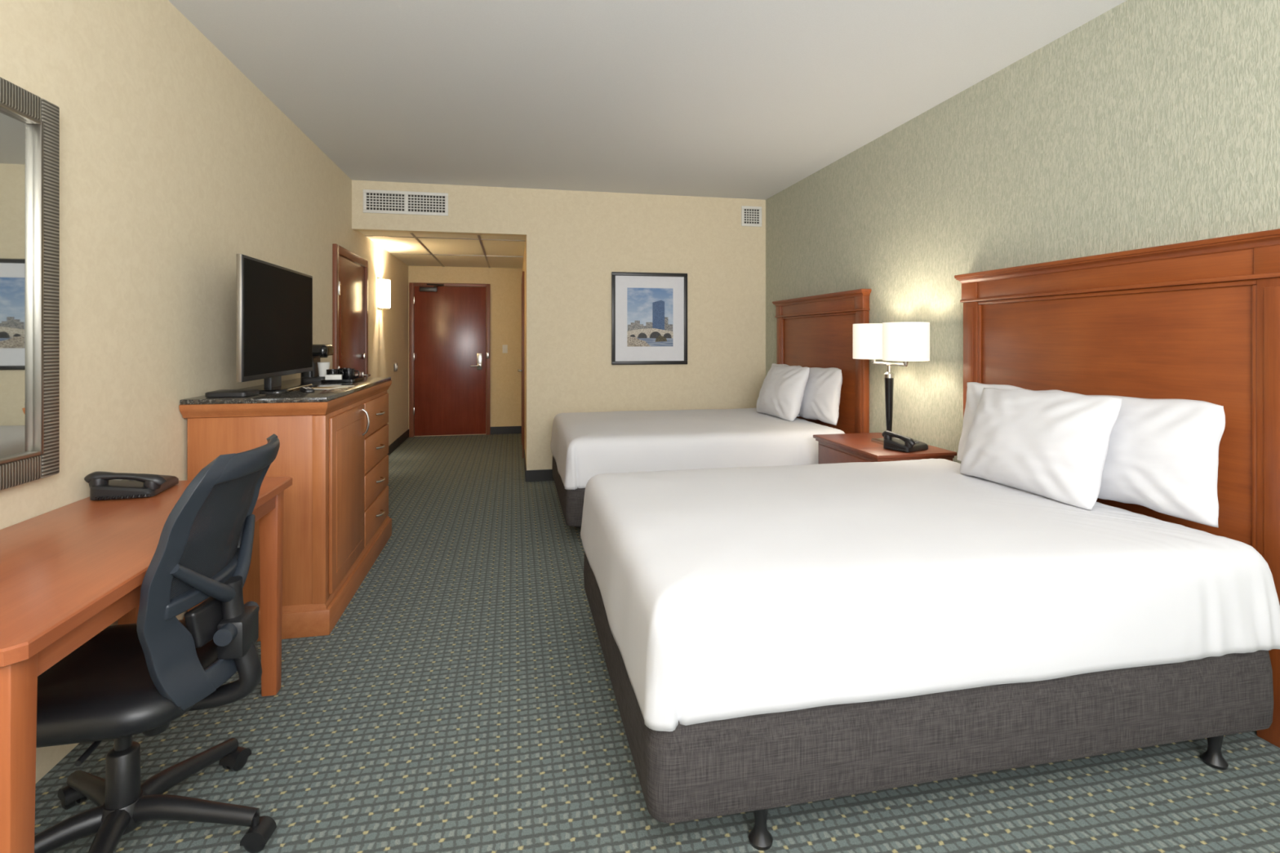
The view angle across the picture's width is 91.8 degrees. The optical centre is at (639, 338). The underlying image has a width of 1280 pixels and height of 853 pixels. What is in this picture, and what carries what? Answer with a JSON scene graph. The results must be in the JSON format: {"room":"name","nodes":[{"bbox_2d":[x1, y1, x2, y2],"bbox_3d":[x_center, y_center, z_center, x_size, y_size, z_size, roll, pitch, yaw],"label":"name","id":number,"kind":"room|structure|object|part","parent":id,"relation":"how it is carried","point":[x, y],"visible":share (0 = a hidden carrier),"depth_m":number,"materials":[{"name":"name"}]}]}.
{"room":"hotel room","nodes":[
{"label":"hotel room","id":0,"kind":"room"},
{"bbox_2d":[0,0,408,782],"bbox_3d":[-2.136,-0.035,3.224,0.100,2.730,10.770,0,0,-12],"label":"wall","id":1,"kind":"structure","parent":0,"point":[175,165],"depth_m":2.47,"materials":[{"name":"paint"}]},
{"bbox_2d":[0,76,59,490],"bbox_3d":[-1.694,-0.150,1.394,0.035,1.130,1.048,0,0,-12],"label":"wall mirror","id":2,"kind":"object","parent":1,"relation":"attached to","point":[29,123],"visible":1,"depth_m":1.80,"materials":[{"name":"grey mirror"}]},
{"bbox_3d":[-1.705,-0.150,1.392,0.014,0.986,0.904,0,0,-12],"label":"glass","id":3,"kind":"part","parent":2,"relation":"part of","materials":[{"name":"white mirror"}]},
{"bbox_3d":[-1.696,-0.679,1.394,0.031,0.072,0.904,0,0,-12],"label":"frame","id":4,"kind":"part","parent":2,"relation":"part of","materials":[{"name":"metal"}]},
{"bbox_3d":[-1.696,0.379,1.394,0.031,0.072,0.904,0,0,-12],"label":"frame","id":5,"kind":"part","parent":2,"relation":"part of","materials":[{"name":"metal"}]},
{"bbox_3d":[-1.793,-0.150,1.872,0.032,1.130,0.072,0,0,-12],"label":"frame","id":6,"kind":"part","parent":2,"relation":"part of","materials":[{"name":"metal"}]},
{"bbox_2d":[332,243,338,368],"bbox_3d":[-2.415,0.290,4.922,0.030,2.080,0.070,0,0,-12],"label":"frame","id":7,"kind":"object","parent":1,"relation":"attached to","point":[335,246],"visible":0.45,"depth_m":4.89,"materials":[{"name":"paint"}]},
{"bbox_2d":[338,280,340,294],"bbox_3d":[-2.411,-0.405,4.963,0.018,0.110,0.017,0,0,-12],"label":"hinge","id":8,"kind":"object","parent":1,"relation":"attached to","point":[339,281],"visible":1,"depth_m":4.96,"materials":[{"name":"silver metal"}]},
{"bbox_2d":[338,255,364,377],"bbox_3d":[-2.522,0.321,5.421,0.018,1.995,0.944,0,0,-12],"label":"door","id":9,"kind":"structure","parent":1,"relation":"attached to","point":[351,274],"depth_m":5.42,"materials":[{"name":"brown wood"}]},
{"bbox_2d":[338,245,366,266],"bbox_3d":[-2.517,-0.715,5.422,0.030,0.070,0.950,0,0,-12],"label":"door frame","id":10,"kind":"structure","parent":1,"relation":"in","point":[344,252],"depth_m":5.37,"materials":[{"name":"paint"}]},
{"bbox_2d":[364,260,368,377],"bbox_3d":[-2.618,0.290,5.922,0.030,2.080,0.070,0,0,-12],"label":"frame","id":11,"kind":"object","parent":1,"relation":"attached to","point":[366,267],"visible":0.31,"depth_m":5.91,"materials":[{"name":"paint"}]},
{"bbox_2d":[377,276,391,310],"bbox_3d":[-2.711,-0.477,6.592,0.115,0.335,0.210,0,0,-12],"label":"wall sconce","id":12,"kind":"object","parent":1,"relation":"attached to","point":[383,285],"visible":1,"depth_m":6.51,"materials":[{"name":"white glass"}]},
{"bbox_3d":[-2.762,-0.477,6.582,0.012,0.335,0.200,0,0,-12],"label":"plate","id":13,"kind":"part","parent":12,"relation":"part of","materials":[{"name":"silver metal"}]},
{"bbox_2d":[393,363,397,371],"bbox_3d":[-2.921,0.340,7.427,0.036,0.100,0.080,0,0,-12],"label":"wall thermostat","id":14,"kind":"object","parent":1,"relation":"attached to","point":[395,365],"visible":1,"depth_m":7.39,"materials":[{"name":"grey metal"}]},
{"bbox_2d":[386,429,408,455],"bbox_3d":[-2.886,1.278,7.189,0.010,0.105,2.500,0,0,-12],"label":"baseboard","id":15,"kind":"structure","parent":1,"relation":"attached to","point":[392,447],"depth_m":7.60,"materials":[{"name":"black rubber"}]},
{"bbox_2d":[364,235,525,241],"bbox_3d":[-1.897,-0.987,6.105,1.517,0.006,0.022,0,0,-12],"label":"trim","id":16,"kind":"structure","parent":1,"relation":"attached to","point":[365,235],"depth_m":6.11,"materials":[{"name":"beige paint"}]},
{"bbox_2d":[390,253,524,257],"bbox_3d":[-2.146,-0.987,7.330,1.517,0.006,0.022,0,0,-12],"label":"trim","id":17,"kind":"structure","parent":1,"relation":"attached to","point":[390,253],"depth_m":7.31,"materials":[{"name":"beige paint"}]},
{"bbox_2d":[359,231,525,268],"bbox_3d":[-2.110,-1.015,7.153,1.517,0.050,2.880,0,0,-12],"label":"ceiling","id":18,"kind":"structure","parent":0,"point":[437,246],"depth_m":6.87,"materials":[{"name":"tile"}]},
{"bbox_2d":[408,266,522,436],"bbox_3d":[-2.407,-0.035,8.613,1.517,2.730,0.100,0,0,-12],"label":"wall","id":19,"kind":"structure","parent":0,"point":[505,283],"depth_m":8.66,"materials":[{"name":"paint"}]},
{"bbox_2d":[408,282,413,437],"bbox_3d":[-3.092,0.285,8.402,0.060,2.090,0.040,0,0,-12],"label":"frame","id":20,"kind":"object","parent":19,"relation":"attached to","point":[411,284],"visible":1,"depth_m":8.38,"materials":[{"name":"paint"}]},
{"bbox_2d":[413,285,485,435],"bbox_3d":[-2.599,0.300,8.512,0.944,2.035,0.022,0,0,-12],"label":"door","id":21,"kind":"structure","parent":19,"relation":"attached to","point":[450,322],"depth_m":8.50,"materials":[{"name":"brown wood"}]},
{"bbox_2d":[476,353,482,369],"bbox_3d":[-2.219,0.315,8.574,0.070,0.230,0.008,0,0,-12],"label":"lock plate","id":22,"kind":"object","parent":21,"relation":"attached to","point":[479,356],"visible":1,"depth_m":8.57,"materials":[{"name":"silver metal"}]},
{"bbox_2d":[413,282,485,291],"bbox_3d":[-2.581,-0.700,8.420,0.950,0.120,0.208,0,0,-12],"label":"door frame","id":23,"kind":"structure","parent":19,"relation":"in","point":[421,289],"depth_m":8.43,"materials":[{"name":"paint"}]},
{"bbox_3d":[-2.753,-0.723,8.373,0.279,0.053,0.039,0,0,22],"label":"closer arm","id":24,"kind":"part","parent":23,"relation":"part of","materials":[{"name":"black plastic"}]},
{"bbox_3d":[-2.597,-0.740,8.503,0.950,0.040,0.040,0,0,-12],"label":"frame","id":25,"kind":"part","parent":23,"relation":"part of","materials":[{"name":"paint"}]},
{"bbox_2d":[485,284,490,435],"bbox_3d":[-2.105,0.285,8.603,0.055,2.090,0.040,0,0,-12],"label":"frame","id":26,"kind":"object","parent":19,"relation":"attached to","point":[487,286],"visible":1,"depth_m":8.58,"materials":[{"name":"paint"}]},
{"bbox_2d":[502,344,507,353],"bbox_3d":[-1.884,0.142,8.660,0.070,0.115,0.016,0,0,-12],"label":"light switch","id":27,"kind":"object","parent":19,"relation":"attached to","point":[504,347],"visible":1,"depth_m":8.66,"materials":[{"name":"white paint"}]},
{"bbox_2d":[490,426,521,434],"bbox_3d":[-1.867,1.278,8.667,0.437,0.105,0.010,0,0,-12],"label":"baseboard","id":28,"kind":"structure","parent":19,"relation":"attached to","point":[504,429],"depth_m":8.66,"materials":[{"name":"black rubber"}]},
{"bbox_2d":[522,236,526,465],"bbox_3d":[-1.328,-0.035,7.363,0.100,2.730,2.980,0,0,-12],"label":"wall","id":29,"kind":"structure","parent":0,"point":[524,264],"depth_m":6.42,"materials":[{"name":"paper"}]},
{"bbox_2d":[521,284,522,444],"bbox_3d":[-1.481,0.290,7.811,0.022,2.080,0.060,0,0,-12],"label":"frame","id":30,"kind":"object","parent":29,"relation":"attached to","point":[522,284],"visible":0.4,"depth_m":7.78,"materials":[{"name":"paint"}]},
{"bbox_2d":[522,271,524,457],"bbox_3d":[-1.302,0.290,6.930,0.022,2.080,0.060,0,0,-12],"label":"frame","id":31,"kind":"object","parent":29,"relation":"attached to","point":[523,272],"visible":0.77,"depth_m":6.90,"materials":[{"name":"paint"}]},
{"bbox_2d":[523,448,526,481],"bbox_3d":[-1.173,1.278,6.328,0.010,0.105,1.130,0,0,-12],"label":"baseboard","id":32,"kind":"structure","parent":29,"relation":"attached to","point":[524,457],"depth_m":6.23,"materials":[{"name":"black rubber"}]},
{"bbox_2d":[351,180,765,470],"bbox_3d":[-0.650,-0.035,5.919,3.886,2.730,0.120,0,0,-12],"label":"wall","id":33,"kind":"structure","parent":0,"point":[575,240],"depth_m":5.93,"materials":[{"name":"paint"}]},
{"bbox_2d":[363,189,448,216],"bbox_3d":[-2.094,-1.218,5.557,0.722,0.205,0.014,0,0,-12],"label":"air vent","id":34,"kind":"object","parent":33,"relation":"in","point":[384,202],"visible":1,"depth_m":5.55,"materials":[{"name":"metal"}]},
{"bbox_2d":[409,232,444,266],"bbox_3d":[-2.401,-0.988,7.094,0.022,0.005,2.880,0,0,-12],"label":"trim","id":35,"kind":"structure","parent":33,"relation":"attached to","point":[411,233],"depth_m":6.86,"materials":[{"name":"brown paint"}]},
{"bbox_2d":[477,235,490,267],"bbox_3d":[-1.804,-0.988,7.215,0.022,0.005,2.880,0,0,-12],"label":"trim","id":36,"kind":"structure","parent":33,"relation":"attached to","point":[478,236],"depth_m":6.90,"materials":[{"name":"brown paint"}]},
{"bbox_2d":[526,469,554,481],"bbox_3d":[0.106,1.278,6.007,2.369,0.105,0.010,0,0,-12],"label":"baseboard","id":37,"kind":"structure","parent":33,"relation":"attached to","point":[540,475],"depth_m":5.79,"materials":[{"name":"black rubber"}]},
{"bbox_2d":[611,271,687,364],"bbox_3d":[0.096,-0.195,5.994,0.748,0.887,0.030,0,0,-12],"label":"framed picture","id":38,"kind":"object","parent":33,"relation":"attached to","point":[649,310],"visible":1,"depth_m":5.99,"materials":[{"name":"paper"}]},
{"bbox_3d":[-0.254,-0.195,5.923,0.034,0.819,0.030,0,0,-12],"label":"frame","id":39,"kind":"part","parent":38,"relation":"part of","materials":[{"name":"wood"}]},
{"bbox_3d":[0.096,-0.621,5.994,0.748,0.034,0.030,0,0,-12],"label":"frame","id":40,"kind":"part","parent":38,"relation":"part of","materials":[{"name":"wood"}]},
{"bbox_3d":[0.096,0.232,5.994,0.748,0.034,0.030,0,0,-12],"label":"frame","id":41,"kind":"part","parent":38,"relation":"part of","materials":[{"name":"wood"}]},
{"bbox_3d":[0.446,-0.195,6.066,0.034,0.819,0.030,0,0,-12],"label":"frame","id":42,"kind":"part","parent":38,"relation":"part of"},
{"bbox_2d":[741,205,761,226],"bbox_3d":[1.117,-1.225,6.210,0.214,0.200,0.014,0,0,-12],"label":"air vent","id":43,"kind":"object","parent":33,"relation":"in","point":[750,215],"visible":1,"depth_m":6.21,"materials":[{"name":"metal"}]},
{"bbox_2d":[168,0,1126,199],"bbox_3d":[0.114,-1.440,2.161,4.086,0.080,7.790,0,0,-12],"label":"ceiling","id":44,"kind":"structure","parent":0,"point":[730,99],"depth_m":3.26,"materials":[{"name":"paint"}]},
{"bbox_2d":[34,433,1279,852],"bbox_3d":[-0.183,1.370,3.621,4.086,0.080,10.770,0,0,-12],"label":"floor","id":45,"kind":"structure","parent":0,"point":[462,700],"depth_m":1.94,"materials":[{"name":"carpet"}]},
{"bbox_2d":[0,476,292,852],"bbox_3d":[-1.478,0.930,1.677,0.564,0.800,1.365,0,0,-12],"label":"writing desk","id":46,"kind":"object","parent":45,"relation":"on","point":[68,572],"visible":0.72,"depth_m":1.39,"materials":[{"name":"brown wood"}]},
{"bbox_3d":[-1.137,0.947,1.109,0.066,0.766,0.066,0,0,-12],"label":"leg","id":47,"kind":"part","parent":46,"relation":"part of","materials":[{"name":"brown wood"}]},
{"bbox_3d":[-1.837,0.947,2.241,0.066,0.766,0.066,0,0,-12],"label":"leg","id":48,"kind":"part","parent":46,"relation":"part of","materials":[{"name":"brown wood"}]},
{"bbox_2d":[84,471,178,500],"bbox_3d":[-1.732,0.485,2.139,0.228,0.089,0.246,0,0,-12],"label":"telephone","id":49,"kind":"object","parent":46,"relation":"on","point":[104,486],"visible":1,"depth_m":2.06,"materials":[{"name":"black plastic"}]},
{"bbox_3d":[-1.698,0.519,2.034,0.156,0.012,0.022,0,0,-17],"label":"cord","id":50,"kind":"part","parent":49,"relation":"part of","materials":[{"name":"black plastic"}]},
{"bbox_3d":[-1.386,0.947,2.333,0.066,0.766,0.066,0,0,-12],"label":"leg","id":51,"kind":"part","parent":46,"relation":"part of","materials":[{"name":"brown wood"}]},
{"bbox_2d":[34,433,279,852],"bbox_3d":[-1.312,0.805,1.590,0.698,1.050,0.706,0,0,-12],"label":"office chair","id":52,"kind":"object","parent":45,"relation":"on","point":[126,681],"visible":0.99,"depth_m":1.55,"materials":[{"name":"black plastic"}]},
{"bbox_3d":[-1.458,1.228,1.481,0.311,0.088,0.060,0,0,-42],"label":"leg","id":53,"kind":"part","parent":52,"relation":"part of","materials":[{"name":"black plastic"}]},
{"bbox_2d":[57,785,84,805],"bbox_3d":[-1.614,1.286,1.771,0.064,0.033,0.056,0,0,31],"label":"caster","id":54,"kind":"object","parent":52,"relation":"attached to","point":[68,796],"depth_m":1.75,"materials":[{"name":"black plastic"}]},
{"bbox_3d":[-1.475,1.228,1.692,0.311,0.088,0.060,0,0,33],"label":"leg","id":55,"kind":"part","parent":52,"relation":"part of","materials":[{"name":"black plastic"}]},
{"bbox_3d":[-1.276,0.945,1.465,0.018,0.023,0.162,0,0,-15],"label":"height lever","id":56,"kind":"part","parent":52,"relation":"part of","materials":[{"name":"black plastic"}]},
{"bbox_3d":[-1.268,1.228,1.435,0.060,0.088,0.311,0,0,-21],"label":"leg","id":57,"kind":"part","parent":52,"relation":"part of","materials":[{"name":"black plastic"}]},
{"bbox_3d":[-1.350,0.880,1.593,0.490,0.116,0.500,0,0,-12],"label":"seat","id":58,"kind":"part","parent":52,"relation":"part of","materials":[{"name":"leather"}]},
{"bbox_3d":[-1.243,0.987,1.594,0.060,0.037,0.060,0,0,-12],"label":"tension knob","id":59,"kind":"part","parent":52,"relation":"part of","materials":[{"name":"black plastic"}]},
{"bbox_3d":[-1.065,0.581,1.465,0.125,0.603,0.173,0,0,14],"label":"frame","id":60,"kind":"part","parent":52,"relation":"part of","materials":[{"name":"plastic"}]},
{"bbox_3d":[-1.285,1.228,1.764,0.060,0.088,0.311,0,0,15],"label":"leg","id":61,"kind":"part","parent":52,"relation":"part of","materials":[{"name":"black plastic"}]},
{"bbox_3d":[-1.157,1.228,1.605,0.311,0.088,0.060,0,0,-3],"label":"leg","id":62,"kind":"part","parent":52,"relation":"part of","materials":[{"name":"black plastic"}]},
{"bbox_3d":[-1.124,0.635,1.639,0.067,0.042,0.412,0,0,-12],"label":"frame","id":63,"kind":"part","parent":52,"relation":"part of","materials":[{"name":"plastic"}]},
{"bbox_3d":[-1.075,0.610,1.541,0.046,0.179,0.234,0,0,-6],"label":"yoke arm","id":64,"kind":"part","parent":52,"relation":"part of","materials":[{"name":"plastic"}]},
{"bbox_3d":[-1.092,0.852,1.645,0.058,0.058,0.261,0,0,-12],"label":"frame","id":65,"kind":"part","parent":52,"relation":"part of","materials":[{"name":"plastic"}]},
{"bbox_3d":[-1.057,0.755,1.584,0.044,0.044,0.035,0,0,-12],"label":"adjust knob","id":66,"kind":"part","parent":52,"relation":"part of","materials":[{"name":"plastic"}]},
{"bbox_2d":[218,746,251,767],"bbox_3d":[-1.252,1.286,1.921,0.056,0.033,0.064,0,0,14],"label":"caster","id":67,"kind":"object","parent":52,"relation":"attached to","point":[237,757],"depth_m":1.90,"materials":[{"name":"black plastic"}]},
{"bbox_3d":[-1.117,0.610,1.748,0.046,0.179,0.234,0,0,-17],"label":"yoke arm","id":68,"kind":"part","parent":52,"relation":"part of","materials":[{"name":"plastic"}]},
{"bbox_3d":[-1.026,0.316,1.659,0.079,0.064,0.391,0,0,-12],"label":"frame","id":69,"kind":"part","parent":52,"relation":"part of","materials":[{"name":"plastic"}]},
{"bbox_3d":[-1.084,0.755,1.716,0.044,0.044,0.035,0,0,-12],"label":"adjust knob","id":70,"kind":"part","parent":52,"relation":"part of","materials":[{"name":"plastic"}]},
{"bbox_3d":[-1.138,0.581,1.822,0.125,0.603,0.173,0,0,-37],"label":"frame","id":71,"kind":"part","parent":52,"relation":"part of","materials":[{"name":"plastic"}]},
{"bbox_3d":[-1.006,1.265,1.622,0.020,0.040,0.020,0,0,-12],"label":"caster stem","id":72,"kind":"part","parent":52,"relation":"part of","materials":[{"name":"black plastic"}]},
{"bbox_2d":[240,815,276,845],"bbox_3d":[-0.998,1.286,1.623,0.064,0.033,0.056,0,0,-5],"label":"caster","id":73,"kind":"object","parent":52,"relation":"attached to","point":[260,830],"depth_m":1.61,"materials":[{"name":"black plastic"}]},
{"bbox_2d":[178,377,391,641],"bbox_3d":[-1.808,0.795,3.429,0.615,1.070,1.488,0,0,-12],"label":"dresser","id":74,"kind":"object","parent":45,"relation":"on","point":[334,446],"visible":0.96,"depth_m":2.78,"materials":[{"name":"brown wood"}]},
{"bbox_2d":[204,389,258,397],"bbox_3d":[-1.849,0.248,2.818,0.170,0.024,0.160,0,0,-12],"label":"cable box","id":75,"kind":"object","parent":74,"relation":"on","point":[223,393],"visible":1,"depth_m":2.75,"materials":[{"name":"black plastic"}]},
{"bbox_2d":[235,253,312,393],"bbox_3d":[-1.860,-0.055,3.174,0.240,0.630,0.968,0,0,-12],"label":"television","id":76,"kind":"object","parent":74,"relation":"on","point":[274,302],"visible":0.88,"depth_m":3.04,"materials":[{"name":"black plastic"}]},
{"bbox_3d":[-1.823,0.314,3.427,0.586,0.063,1.488,0,0,-12],"label":"moulding","id":77,"kind":"part","parent":74,"relation":"part of","materials":[{"name":"brown wood"}]},
{"bbox_2d":[299,386,315,392],"bbox_3d":[-1.644,0.251,3.064,0.045,0.019,0.180,0,0,-36],"label":"remote control","id":78,"kind":"object","parent":74,"relation":"on","point":[306,389],"visible":1,"depth_m":3.00,"materials":[{"name":"black plastic"}]},
{"bbox_2d":[300,344,333,381],"bbox_3d":[-2.013,0.147,3.876,0.150,0.225,0.200,0,0,-12],"label":"coffee maker","id":79,"kind":"object","parent":74,"relation":"on","point":[318,372],"visible":0.62,"depth_m":3.82,"materials":[{"name":"black plastic"}]},
{"bbox_2d":[317,361,330,376],"bbox_3d":[-1.979,0.191,3.883,0.076,0.088,0.076,0,0,-12],"label":"paper cup","id":80,"kind":"object","parent":79,"relation":"on","point":[322,367],"depth_m":3.86,"materials":[{"name":"white paper"}]},
{"bbox_2d":[311,385,354,389],"bbox_3d":[-1.641,0.258,3.299,0.120,0.005,0.220,0,0,8],"label":"brochure","id":81,"kind":"object","parent":74,"relation":"on","point":[331,387],"visible":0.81,"depth_m":3.26,"materials":[{"name":"paper"}]},
{"bbox_2d":[320,368,364,382],"bbox_3d":[-1.827,0.223,3.833,0.197,0.075,0.280,0,0,-12],"label":"tray","id":82,"kind":"object","parent":74,"relation":"on","point":[340,375],"visible":1,"depth_m":3.73,"materials":[{"name":"black plastic"}]},
{"bbox_2d":[326,368,339,374],"bbox_3d":[-1.854,0.220,3.746,0.072,0.069,0.072,0,0,-12],"label":"mug","id":83,"kind":"object","parent":82,"relation":"on","point":[329,371],"depth_m":3.72,"materials":[{"name":"ceramic"}]},
{"bbox_2d":[338,368,351,379],"bbox_3d":[-1.855,0.220,3.898,0.072,0.069,0.072,0,0,-12],"label":"mug","id":84,"kind":"object","parent":82,"relation":"on","point":[340,369],"depth_m":3.87,"materials":[{"name":"ceramic"}]},
{"bbox_2d":[342,368,355,379],"bbox_3d":[-1.784,0.220,3.801,0.072,0.069,0.072,0,0,-12],"label":"mug","id":85,"kind":"object","parent":82,"relation":"on","point":[348,374],"depth_m":3.77,"materials":[{"name":"ceramic"}]},
{"bbox_3d":[-1.488,0.770,3.164,0.016,0.810,0.635,0,0,-12],"label":"door","id":86,"kind":"part","parent":74,"relation":"part of","materials":[{"name":"brown wood"}]},
{"bbox_3d":[-1.516,0.460,3.427,0.041,0.149,0.012,0,0,-12],"label":"door handle","id":87,"kind":"part","parent":74,"relation":"part of","materials":[{"name":"silver metal"}]},
{"bbox_3d":[-1.621,0.461,3.821,0.016,0.195,0.665,0,0,-12],"label":"drawer","id":88,"kind":"part","parent":74,"relation":"part of","materials":[{"name":"brown wood"}]},
{"bbox_3d":[-1.621,0.666,3.821,0.016,0.195,0.665,0,0,-12],"label":"drawer","id":89,"kind":"part","parent":74,"relation":"part of","materials":[{"name":"brown wood"}]},
{"bbox_3d":[-1.621,0.872,3.821,0.016,0.195,0.665,0,0,-12],"label":"drawer","id":90,"kind":"part","parent":74,"relation":"part of","materials":[{"name":"brown wood"}]},
{"bbox_3d":[-1.621,1.077,3.821,0.016,0.195,0.665,0,0,-12],"label":"drawer","id":91,"kind":"part","parent":74,"relation":"part of","materials":[{"name":"brown wood"}]},
{"bbox_3d":[-1.597,0.459,3.829,0.042,0.011,0.140,0,0,-12],"label":"drawer pull","id":92,"kind":"part","parent":74,"relation":"part of","materials":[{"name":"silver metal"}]},
{"bbox_3d":[-1.597,0.664,3.829,0.042,0.011,0.140,0,0,-12],"label":"drawer pull","id":93,"kind":"part","parent":74,"relation":"part of","materials":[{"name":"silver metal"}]},
{"bbox_3d":[-1.597,0.870,3.829,0.042,0.011,0.140,0,0,-12],"label":"drawer pull","id":94,"kind":"part","parent":74,"relation":"part of","materials":[{"name":"silver metal"}]},
{"bbox_3d":[-1.597,1.075,3.829,0.042,0.011,0.140,0,0,-12],"label":"drawer pull","id":95,"kind":"part","parent":74,"relation":"part of","materials":[{"name":"silver metal"}]},
{"bbox_2d":[550,288,871,527],"bbox_3d":[0.424,0.488,4.919,2.171,1.683,1.573,0,0,-12],"label":"double bed","id":96,"kind":"object","parent":45,"relation":"on","point":[815,384],"visible":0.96,"depth_m":4.52,"materials":[{"name":"grey fabric"}]},
{"bbox_3d":[0.363,0.798,4.907,2.046,0.354,1.573,0,0,-12],"label":"mattress","id":97,"kind":"part","parent":96,"relation":"part of","materials":[{"name":"white fabric"}]},
{"bbox_3d":[1.325,0.565,5.824,0.045,1.530,0.105,0,0,-12],"label":"headboard post","id":98,"kind":"part","parent":96,"relation":"part of","materials":[{"name":"brown wood"}]},
{"bbox_2d":[756,365,809,421],"bbox_3d":[1.146,0.424,5.055,0.250,0.414,0.699,0,0,-12],"label":"pillow","id":99,"kind":"object","parent":96,"relation":"on","point":[784,391],"depth_m":4.85,"materials":[{"name":"white fabric"}]},
{"bbox_2d":[771,363,802,417],"bbox_3d":[1.238,0.425,5.325,0.176,0.411,0.674,0,0,-12],"label":"pillow","id":100,"kind":"object","parent":96,"relation":"on","point":[782,366],"depth_m":5.19,"materials":[{"name":"white fabric"}]},
{"bbox_3d":[1.471,0.540,5.147,0.029,1.480,1.310,0,0,-12],"label":"headboard panel","id":101,"kind":"part","parent":96,"relation":"part of","materials":[{"name":"brown wood"}]},
{"bbox_2d":[798,367,842,425],"bbox_3d":[1.377,0.423,4.831,0.198,0.415,0.682,0,0,-12],"label":"pillow","id":102,"kind":"object","parent":96,"relation":"on","point":[820,401],"depth_m":4.63,"materials":[{"name":"white fabric"}]},
{"bbox_3d":[1.446,-0.328,5.142,0.079,0.051,1.544,0,0,-12],"label":"crown","id":103,"kind":"part","parent":96,"relation":"part of","materials":[{"name":"brown wood"}]},
{"bbox_3d":[1.601,0.565,4.466,0.045,1.530,0.105,0,0,-12],"label":"headboard post","id":104,"kind":"part","parent":96,"relation":"part of","materials":[{"name":"brown wood"}]},
{"bbox_2d":[813,432,956,463],"bbox_3d":[1.464,0.985,3.821,0.517,0.690,0.755,0,0,-12],"label":"nightstand","id":105,"kind":"object","parent":45,"relation":"on","point":[841,447],"visible":0.09,"depth_m":3.72,"materials":[{"name":"brown wood"}]},
{"bbox_3d":[1.246,0.777,3.777,0.013,0.165,0.635,0,0,-12],"label":"drawer","id":106,"kind":"part","parent":105,"relation":"part of","materials":[{"name":"brown wood"}]},
{"bbox_2d":[853,322,929,444],"bbox_3d":[1.531,0.273,3.812,0.256,0.735,0.586,0,0,-12],"label":"table lamp","id":107,"kind":"object","parent":105,"relation":"on","point":[906,342],"visible":0.8,"depth_m":3.64,"materials":[{"name":"fabric"}]},
{"bbox_3d":[1.498,0.017,3.973,0.256,0.223,0.256,0,0,-12],"label":"lamp shade","id":108,"kind":"part","parent":107,"relation":"part of","materials":[{"name":"white fabric"}]},
{"bbox_3d":[1.564,0.017,3.650,0.256,0.223,0.256,0,0,-12],"label":"lamp shade","id":109,"kind":"part","parent":107,"relation":"part of","materials":[{"name":"white fabric"}]},
{"bbox_2d":[881,430,928,452],"bbox_3d":[1.531,0.588,3.588,0.222,0.103,0.212,0,0,-32],"label":"telephone","id":110,"kind":"object","parent":105,"relation":"on","point":[892,441],"visible":1,"depth_m":3.54,"materials":[{"name":"black plastic"}]},
{"bbox_3d":[1.449,0.627,3.528,0.020,0.014,0.144,0,0,-32],"label":"cord","id":111,"kind":"part","parent":110,"relation":"part of","materials":[{"name":"black plastic"}]},
{"bbox_2d":[580,228,1279,850],"bbox_3d":[0.920,0.488,2.484,2.171,1.683,1.573,0,0,-12],"label":"double bed","id":112,"kind":"object","parent":45,"relation":"on","point":[1096,571],"visible":1,"depth_m":1.88,"materials":[{"name":"grey fabric"}]},
{"bbox_3d":[0.319,1.266,1.642,0.064,0.128,0.064,0,0,-12],"label":"leg","id":113,"kind":"part","parent":112,"relation":"part of","materials":[{"name":"black plastic"}]},
{"bbox_3d":[0.859,0.798,2.472,2.046,0.354,1.573,0,0,-12],"label":"mattress","id":114,"kind":"part","parent":112,"relation":"part of","materials":[{"name":"white fabric"}]},
{"bbox_3d":[1.821,0.565,3.389,0.045,1.530,0.105,0,0,-12],"label":"headboard post","id":115,"kind":"part","parent":112,"relation":"part of","materials":[{"name":"brown wood"}]},
{"bbox_2d":[956,382,1061,461],"bbox_3d":[1.733,0.425,2.890,0.176,0.411,0.674,0,0,-12],"label":"pillow","id":116,"kind":"object","parent":112,"relation":"on","point":[975,391],"depth_m":3.08,"materials":[{"name":"white fabric"}]},
{"bbox_2d":[960,387,1121,510],"bbox_3d":[1.642,0.424,2.620,0.250,0.414,0.699,0,0,-12],"label":"pillow","id":117,"kind":"object","parent":112,"relation":"on","point":[1059,449],"depth_m":2.44,"materials":[{"name":"white fabric"}]},
{"bbox_3d":[1.966,0.540,2.712,0.029,1.480,1.310,0,0,-12],"label":"headboard panel","id":118,"kind":"part","parent":112,"relation":"part of","materials":[{"name":"brown wood"}]},
{"bbox_3d":[1.942,-0.328,2.707,0.079,0.051,1.544,0,0,-12],"label":"crown","id":119,"kind":"part","parent":112,"relation":"part of","materials":[{"name":"brown wood"}]},
{"bbox_2d":[1088,395,1225,528],"bbox_3d":[1.872,0.423,2.396,0.198,0.415,0.682,0,0,-12],"label":"pillow","id":120,"kind":"object","parent":112,"relation":"on","point":[1162,456],"depth_m":2.19,"materials":[{"name":"white fabric"}]},
{"bbox_3d":[1.799,1.266,1.943,0.064,0.128,0.064,0,0,-12],"label":"leg","id":121,"kind":"part","parent":112,"relation":"part of","materials":[{"name":"black plastic"}]},
{"bbox_3d":[2.097,0.565,2.031,0.045,1.530,0.105,0,0,-12],"label":"headboard post","id":122,"kind":"part","parent":112,"relation":"part of","materials":[{"name":"brown wood"}]},
{"bbox_2d":[765,0,1279,463],"bbox_3d":[2.067,-0.035,2.558,0.100,2.730,7.790,0,0,-12],"label":"wall","id":123,"kind":"structure","parent":0,"point":[1146,123],"depth_m":2.99,"materials":[{"name":"green paper"}]}
]}

